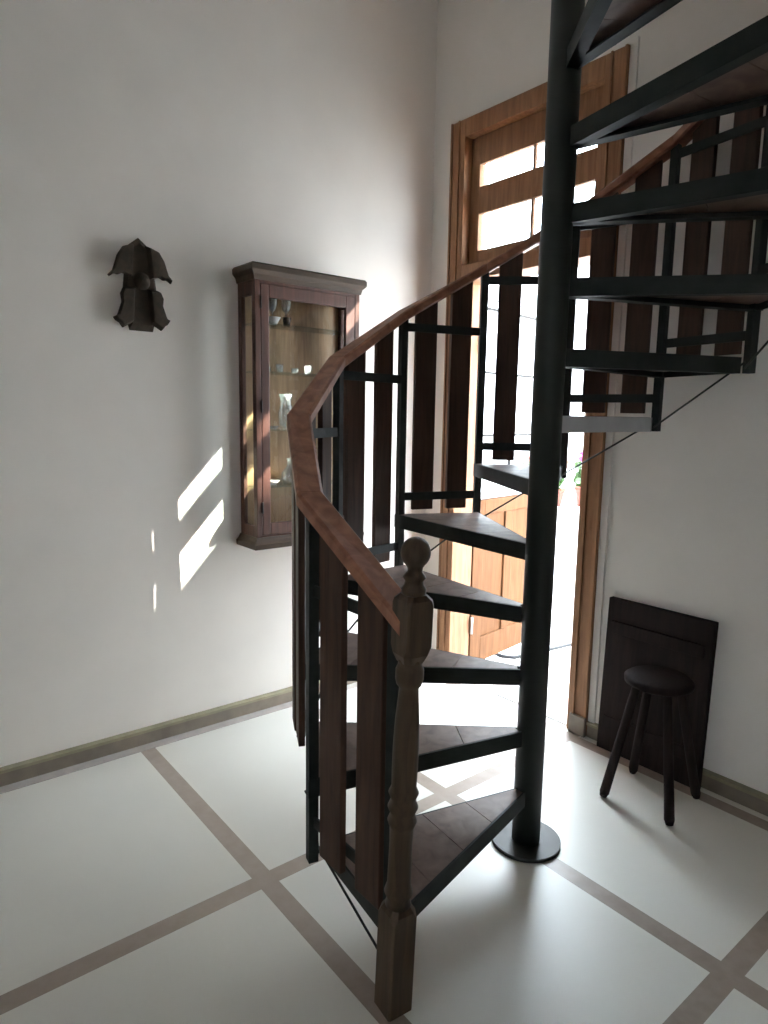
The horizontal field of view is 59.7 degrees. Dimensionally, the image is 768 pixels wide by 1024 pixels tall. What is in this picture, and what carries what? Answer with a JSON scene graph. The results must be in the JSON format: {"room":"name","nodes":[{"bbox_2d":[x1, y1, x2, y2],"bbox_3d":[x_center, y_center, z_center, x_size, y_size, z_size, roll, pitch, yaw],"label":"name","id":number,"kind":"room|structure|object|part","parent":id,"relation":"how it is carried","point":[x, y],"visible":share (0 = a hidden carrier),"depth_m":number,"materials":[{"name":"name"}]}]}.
{"room":"entrance hall","nodes":[
{"label":"entrance hall","id":0,"kind":"room"},
{"bbox_2d":[0,0,437,766],"bbox_3d":[-1.708,-0.622,2.069,5.260,3.500,0.220,-6,11,-39],"label":"wall","id":1,"kind":"structure","parent":0,"point":[219,136],"depth_m":2.63,"materials":[{"name":"white paint"}]},
{"bbox_2d":[107,238,171,331],"bbox_3d":[-0.909,-0.855,2.510,0.240,0.340,0.046,-6,11,-39],"label":"wall ornament","id":2,"kind":"object","parent":1,"relation":"attached to","point":[141,308],"visible":1,"depth_m":2.51,"materials":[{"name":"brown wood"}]},
{"bbox_2d":[0,680,356,786],"bbox_3d":[-1.659,0.991,2.209,4.820,0.070,0.022,-6,11,-39],"label":"baseboard","id":3,"kind":"structure","parent":1,"relation":"attached to","point":[30,768],"depth_m":2.72,"materials":[{"name":"beige wood"}]},
{"bbox_2d":[0,682,356,793],"bbox_3d":[-1.641,1.027,2.192,4.820,0.003,0.046,-6,11,-39],"label":"trim","id":4,"kind":"structure","parent":1,"relation":"attached to","point":[91,763],"depth_m":2.71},
{"bbox_2d":[232,261,366,550],"bbox_3d":[-0.359,-0.444,2.941,0.568,1.157,0.175,-6,11,-39],"label":"display cabinet","id":5,"kind":"object","parent":1,"relation":"attached to","point":[277,364],"visible":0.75,"depth_m":2.89,"materials":[{"name":"red wood"}]},
{"bbox_3d":[-0.559,-0.419,2.797,0.024,1.055,0.150,-6,11,-39],"label":"frame","id":6,"kind":"part","parent":5,"relation":"part of","materials":[{"name":"red wood"}]},
{"bbox_2d":[269,316,280,324],"bbox_3d":[-0.464,-0.800,2.804,0.064,0.030,0.064,-6,11,-39],"label":"bowl","id":7,"kind":"object","parent":5,"relation":"on","point":[273,320],"visible":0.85,"depth_m":2.79,"materials":[{"name":"white ceramic"}]},
{"bbox_2d":[270,479,279,484],"bbox_3d":[-0.495,-0.130,2.918,0.088,0.020,0.088,-6,11,-39],"label":"dish","id":8,"kind":"object","parent":5,"relation":"on","point":[272,481],"visible":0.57,"depth_m":2.90,"materials":[{"name":"white ceramic"}]},
{"bbox_2d":[282,317,290,325],"bbox_3d":[-0.413,-0.807,2.839,0.038,0.034,0.038,-6,11,-39],"label":"cup","id":9,"kind":"object","parent":5,"relation":"on","point":[286,320],"visible":1,"depth_m":2.83,"materials":[{"name":"black ceramic"}]},
{"bbox_3d":[-0.410,-0.447,3.006,0.500,1.055,0.010,-6,11,-39],"label":"panel","id":10,"kind":"part","parent":5,"relation":"part of","materials":[{"name":"clear glass"}]},
{"bbox_3d":[-0.350,-0.985,2.863,0.566,0.062,0.173,-6,11,-39],"label":"cornice","id":11,"kind":"part","parent":5,"relation":"part of","materials":[{"name":"brown wood"}]},
{"bbox_3d":[-0.325,-0.428,2.902,0.469,1.027,0.018,-6,11,-39],"label":"cabinet door","id":12,"kind":"part","parent":5,"relation":"part of","materials":[{"name":"red wood"}]},
{"bbox_3d":[-0.174,-0.458,3.107,0.024,1.055,0.150,-6,11,-39],"label":"frame","id":13,"kind":"part","parent":5,"relation":"part of","materials":[{"name":"red wood"}]},
{"bbox_2d":[0,683,767,1023],"bbox_3d":[-0.024,1.393,0.220,4.820,0.100,5.229,-6,11,-39],"label":"floor","id":14,"kind":"structure","parent":0,"point":[174,882],"depth_m":1.89,"materials":[{"name":"white tile"}]},
{"bbox_2d":[287,0,767,1021],"bbox_3d":[0.477,-0.617,1.932,1.525,3.400,1.510,-6,11,-39],"label":"spiral staircase","id":15,"kind":"structure","parent":14,"relation":"on","point":[396,861],"depth_m":1.95,"materials":[{"name":"black metal"}]},
{"bbox_3d":[-0.221,-0.153,1.844,0.070,0.234,0.357,-1,8,-12],"label":"handrail","id":16,"kind":"part","parent":15,"relation":"part of","materials":[{"name":"red wood"}]},
{"bbox_3d":[-0.256,0.225,2.067,0.028,0.992,0.028,1,8,2],"label":"baluster post","id":17,"kind":"part","parent":15,"relation":"part of","materials":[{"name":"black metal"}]},
{"bbox_3d":[-0.189,0.466,1.768,0.028,0.992,0.028,-3,9,-25],"label":"baluster post","id":18,"kind":"part","parent":15,"relation":"part of","materials":[{"name":"black metal"}]},
{"bbox_3d":[-0.208,-0.394,2.144,0.070,0.234,0.357,3,9,15],"label":"handrail","id":19,"kind":"part","parent":15,"relation":"part of","materials":[{"name":"red wood"}]},
{"bbox_3d":[-0.164,-0.014,2.363,0.028,0.992,0.028,5,9,28],"label":"baluster post","id":20,"kind":"part","parent":15,"relation":"part of","materials":[{"name":"black metal"}]},
{"bbox_3d":[-0.078,1.021,1.727,0.007,0.166,0.333,-6,11,-39],"label":"brace rod","id":21,"kind":"part","parent":15,"relation":"part of","materials":[{"name":"black metal"}]},
{"bbox_3d":[-0.067,0.104,1.553,0.070,0.264,0.415,-5,10,-37],"label":"handrail","id":22,"kind":"part","parent":15,"relation":"part of","materials":[{"name":"red wood"}]},
{"bbox_3d":[-0.044,0.341,2.529,0.007,0.221,0.333,8,11,42],"label":"brace rod","id":23,"kind":"part","parent":15,"relation":"part of","materials":[{"name":"black metal"}]},
{"bbox_3d":[-0.046,-0.626,2.405,0.070,0.234,0.357,8,11,42],"label":"handrail","id":24,"kind":"part","parent":15,"relation":"part of","materials":[{"name":"red wood"}]},
{"bbox_3d":[0.020,0.676,1.533,0.028,0.942,0.028,7,10,37],"label":"baluster post","id":25,"kind":"part","parent":15,"relation":"part of","materials":[{"name":"brown wood"}]},
{"bbox_3d":[0.066,-0.239,2.583,0.028,0.992,0.028,-5,10,-34],"label":"baluster post","id":26,"kind":"part","parent":15,"relation":"part of","materials":[{"name":"black metal"}]},
{"bbox_3d":[0.080,0.483,2.246,0.704,0.051,0.329,1,8,2],"label":"tread frame","id":27,"kind":"part","parent":15,"relation":"part of","materials":[{"name":"black metal"}]},
{"bbox_3d":[0.046,0.704,2.085,0.704,0.051,0.329,-3,9,-25],"label":"tread frame","id":28,"kind":"part","parent":15,"relation":"part of","materials":[{"name":"black metal"}]},
{"bbox_3d":[0.169,0.930,1.898,0.688,0.051,0.349,-6,11,-39],"label":"tread frame","id":29,"kind":"part","parent":15,"relation":"part of","materials":[{"name":"black metal"}]},
{"bbox_3d":[0.146,0.285,2.263,0.351,0.051,0.660,-6,11,-39],"label":"tread frame","id":30,"kind":"part","parent":15,"relation":"part of","materials":[{"name":"black metal"}]},
{"bbox_3d":[0.231,-0.842,2.562,0.357,0.234,0.070,-2,9,-21],"label":"handrail","id":31,"kind":"part","parent":15,"relation":"part of","materials":[{"name":"red wood"}]},
{"bbox_3d":[0.374,0.067,2.432,0.329,0.051,0.704,-5,10,-34],"label":"tread frame","id":32,"kind":"part","parent":15,"relation":"part of","materials":[{"name":"black metal"}]},
{"bbox_3d":[0.385,-0.445,2.674,0.028,0.992,0.028,0,8,-7],"label":"baluster post","id":33,"kind":"part","parent":15,"relation":"part of","materials":[{"name":"black metal"}]},
{"bbox_3d":[0.564,-1.035,2.577,0.357,0.234,0.070,2,8,6],"label":"handrail","id":34,"kind":"part","parent":15,"relation":"part of","materials":[{"name":"red wood"}]},
{"bbox_3d":[0.572,-0.123,2.404,0.329,0.051,0.704,0,8,-7],"label":"tread frame","id":35,"kind":"part","parent":15,"relation":"part of","materials":[{"name":"black metal"}]},
{"bbox_3d":[0.545,-0.067,2.693,0.333,0.221,0.007,2,8,6],"label":"brace rod","id":36,"kind":"part","parent":15,"relation":"part of","materials":[{"name":"black metal"}]},
{"bbox_3d":[0.725,-0.627,2.611,0.028,0.992,0.028,4,9,19],"label":"baluster post","id":37,"kind":"part","parent":15,"relation":"part of","materials":[{"name":"black metal"}]},
{"bbox_3d":[0.850,-0.240,2.558,0.334,0.221,0.007,6,10,33],"label":"brace rod","id":38,"kind":"part","parent":15,"relation":"part of","materials":[{"name":"black metal"}]},
{"bbox_3d":[0.520,-1.164,1.426,0.329,0.051,0.704,-3,9,-25],"label":"tread frame","id":39,"kind":"part","parent":15,"relation":"part of","materials":[{"name":"black metal"}]},
{"bbox_3d":[0.879,-1.207,2.438,0.357,0.234,0.070,6,10,33],"label":"handrail","id":40,"kind":"part","parent":15,"relation":"part of","materials":[{"name":"red wood"}]},
{"bbox_3d":[0.842,-0.470,2.114,0.702,0.051,0.337,-6,11,-39],"label":"tread frame","id":41,"kind":"part","parent":15,"relation":"part of","materials":[{"name":"black metal"}]},
{"bbox_3d":[1.010,-0.788,2.400,0.028,0.992,0.028,-7,11,-43],"label":"baluster post","id":42,"kind":"part","parent":15,"relation":"part of","materials":[{"name":"black metal"}]},
{"bbox_3d":[0.896,-0.633,1.886,0.704,0.051,0.329,-1,9,-16],"label":"tread frame","id":43,"kind":"part","parent":15,"relation":"part of","materials":[{"name":"black metal"}]},
{"bbox_3d":[0.734,-0.985,1.578,0.349,0.051,0.689,-6,11,-39],"label":"tread frame","id":44,"kind":"part","parent":15,"relation":"part of","materials":[{"name":"black metal"}]},
{"bbox_3d":[0.838,-0.801,1.675,0.704,0.051,0.329,2,8,11],"label":"tread frame","id":45,"kind":"part","parent":15,"relation":"part of","materials":[{"name":"black metal"}]},
{"bbox_3d":[1.110,-1.361,2.171,0.070,0.234,0.357,-4,10,-29],"label":"handrail","id":46,"kind":"part","parent":15,"relation":"part of","materials":[{"name":"red wood"}]},
{"bbox_3d":[1.073,-0.395,2.300,0.007,0.221,0.333,-4,10,-29],"label":"brace rod","id":47,"kind":"part","parent":15,"relation":"part of","materials":[{"name":"black metal"}]},
{"bbox_3d":[1.181,-0.936,2.081,0.028,0.992,0.028,-1,9,-16],"label":"baluster post","id":48,"kind":"part","parent":15,"relation":"part of","materials":[{"name":"black metal"}]},
{"bbox_3d":[1.165,-0.543,1.967,0.007,0.221,0.333,1,8,-3],"label":"brace rod","id":49,"kind":"part","parent":15,"relation":"part of","materials":[{"name":"black metal"}]},
{"bbox_2d":[600,665,700,825],"bbox_3d":[0.968,0.808,2.394,0.268,0.461,0.268,-7,12,-44],"label":"wooden stool","id":50,"kind":"object","parent":14,"relation":"on","point":[668,683],"visible":1,"depth_m":2.37,"materials":[{"name":"black wood"}]},
{"bbox_3d":[0.846,0.820,2.395,0.122,0.434,0.034,1,8,1],"label":"leg","id":51,"kind":"part","parent":50,"relation":"part of","materials":[{"name":"black wood"}]},
{"bbox_3d":[0.969,0.804,2.516,0.034,0.434,0.122,1,8,-1],"label":"leg","id":52,"kind":"part","parent":50,"relation":"part of","materials":[{"name":"black wood"}]},
{"bbox_3d":[0.971,0.596,2.364,0.234,0.032,0.234,-7,12,-44],"label":"seat","id":53,"kind":"part","parent":50,"relation":"part of","materials":[{"name":"black wood"}]},
{"bbox_3d":[0.969,0.839,2.276,0.034,0.434,0.122,1,8,1],"label":"leg","id":54,"kind":"part","parent":50,"relation":"part of","materials":[{"name":"black wood"}]},
{"bbox_3d":[1.089,0.823,2.396,0.122,0.434,0.034,1,8,-1],"label":"leg","id":55,"kind":"part","parent":50,"relation":"part of","materials":[{"name":"black wood"}]},
{"bbox_2d":[597,596,718,788],"bbox_3d":[1.047,0.690,2.608,0.060,0.640,0.430,-6,11,-39],"label":"wooden board","id":56,"kind":"object","parent":14,"relation":"on","point":[637,634],"visible":0.84,"depth_m":2.58,"materials":[{"name":"black wood"}]},
{"bbox_2d":[424,0,767,794],"bbox_3d":[1.964,-0.486,1.547,0.220,3.500,5.229,-6,11,-39],"label":"wall","id":57,"kind":"structure","parent":0,"point":[688,522],"depth_m":2.46,"materials":[{"name":"white paint"}]},
{"bbox_2d":[468,291,535,658],"bbox_3d":[0.696,-0.172,3.728,0.056,1.970,0.692,9,11,42],"label":"door","id":58,"kind":"structure","parent":57,"relation":"in","point":[498,574],"depth_m":3.74,"materials":[{"name":"orange wood"}]},
{"bbox_3d":[0.589,0.339,3.708,0.016,0.680,0.205,9,11,42],"label":"panel","id":59,"kind":"part","parent":58,"relation":"part of","materials":[{"name":"orange wood"}]},
{"bbox_3d":[0.702,-0.622,3.673,0.032,1.065,0.680,9,11,42],"label":"sash","id":60,"kind":"part","parent":58,"relation":"part of","materials":[{"name":"white paint"}]},
{"bbox_3d":[0.782,0.313,3.912,0.016,0.680,0.210,9,11,42],"label":"panel","id":61,"kind":"part","parent":58,"relation":"part of","materials":[{"name":"orange wood"}]},
{"bbox_2d":[472,684,567,724],"bbox_3d":[0.674,0.923,3.331,0.220,0.056,0.742,-6,11,-39],"label":"trim","id":62,"kind":"structure","parent":57,"relation":"attached to","point":[557,706],"depth_m":3.25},
{"bbox_2d":[436,44,630,735],"bbox_3d":[0.651,-0.449,3.088,0.155,2.740,0.933,-6,11,-39],"label":"trim","id":63,"kind":"structure","parent":57,"relation":"attached to","point":[611,70],"depth_m":2.91,"materials":[{"name":"brown wood"}]},
{"bbox_2d":[469,85,603,263],"bbox_3d":[0.659,-1.438,2.943,0.024,0.580,0.742,-6,11,-39],"label":"window","id":64,"kind":"structure","parent":57,"relation":"in","point":[526,133],"depth_m":3.00,"materials":[{"name":"brown wood"}]},
{"bbox_2d":[568,712,585,737],"bbox_3d":[0.569,0.871,3.231,0.018,0.085,0.937,-6,11,-39],"label":"trim","id":65,"kind":"structure","parent":57,"relation":"attached to","point":[577,724],"depth_m":2.89,"materials":[{"name":"beige wood"}]},
{"bbox_2d":[588,36,639,722],"bbox_3d":[0.913,-0.430,2.679,0.012,2.690,0.030,-6,11,-39],"label":"trim","id":66,"kind":"structure","parent":57,"relation":"attached to","point":[635,42],"depth_m":2.70,"materials":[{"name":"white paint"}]},
{"bbox_2d":[586,721,767,815],"bbox_3d":[2.182,1.187,1.290,0.022,0.070,4.151,-6,11,-39],"label":"baseboard","id":67,"kind":"structure","parent":57,"relation":"attached to","point":[737,792],"depth_m":2.42,"materials":[{"name":"beige wood"}]},
{"label":"outside","id":68,"kind":"structure","parent":0,"visible":0},
{"bbox_2d":[486,603,572,699],"bbox_3d":[5.970,0.439,7.554,13.360,0.110,24.000,-6,11,-39],"label":"ground","id":69,"kind":"structure","parent":68,"point":[562,616],"depth_m":3.91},
{"bbox_2d":[481,489,578,607],"bbox_3d":[1.298,0.278,5.271,0.510,0.715,4.500,-6,11,-39],"label":"wall","id":70,"kind":"structure","parent":69,"relation":"on","point":[568,512],"depth_m":4.88,"materials":[{"name":"white paint"}]},
{"bbox_2d":[518,455,528,464],"bbox_3d":[1.148,-0.271,5.274,0.211,0.360,0.185,-6,11,-39],"label":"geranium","id":71,"kind":"object","parent":70,"relation":"on","point":[525,459],"visible":0.13,"depth_m":5.24,"materials":[{"name":"plant"}]},
{"bbox_2d":[558,459,569,506],"bbox_3d":[1.273,-0.230,4.984,0.186,0.367,0.190,-6,11,-39],"label":"geranium","id":72,"kind":"object","parent":70,"relation":"on","point":[562,491],"visible":0.12,"depth_m":4.94,"materials":[{"name":"plant"}]},
{"bbox_2d":[558,488,565,506],"bbox_3d":[1.270,-0.113,5.000,0.166,0.130,0.166,-6,11,-39],"label":"pot","id":73,"kind":"object","parent":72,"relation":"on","point":[561,490],"depth_m":4.94,"materials":[{"name":"ceramic"}]},
{"bbox_2d":[572,450,582,505],"bbox_3d":[1.509,-0.260,4.975,0.172,0.437,0.206,-3,9,-25],"label":"geranium","id":74,"kind":"object","parent":70,"relation":"on","point":[577,478],"visible":0.16,"depth_m":4.99,"materials":[{"name":"plant"}]},
{"bbox_2d":[574,485,579,505],"bbox_3d":[1.502,-0.119,4.999,0.166,0.150,0.166,-6,11,-39],"label":"pot","id":75,"kind":"object","parent":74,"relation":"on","point":[576,487],"depth_m":4.97,"materials":[{"name":"ceramic"}]},
{"bbox_2d":[495,643,570,658],"bbox_3d":[1.286,0.834,3.866,1.375,0.020,0.384,3,9,15],"label":"hose","id":76,"kind":"object","parent":69,"relation":"on","point":[567,644],"visible":0.3,"depth_m":3.86,"materials":[{"name":"white plastic"}]},
{"bbox_2d":[481,265,589,500],"bbox_3d":[2.703,-1.539,7.822,0.200,3.600,9.000,-6,11,-39],"label":"doorway view","id":77,"kind":"structure","parent":69,"relation":"on","point":[529,292],"depth_m":8.70,"materials":[{"name":"white paint"}]}
]}

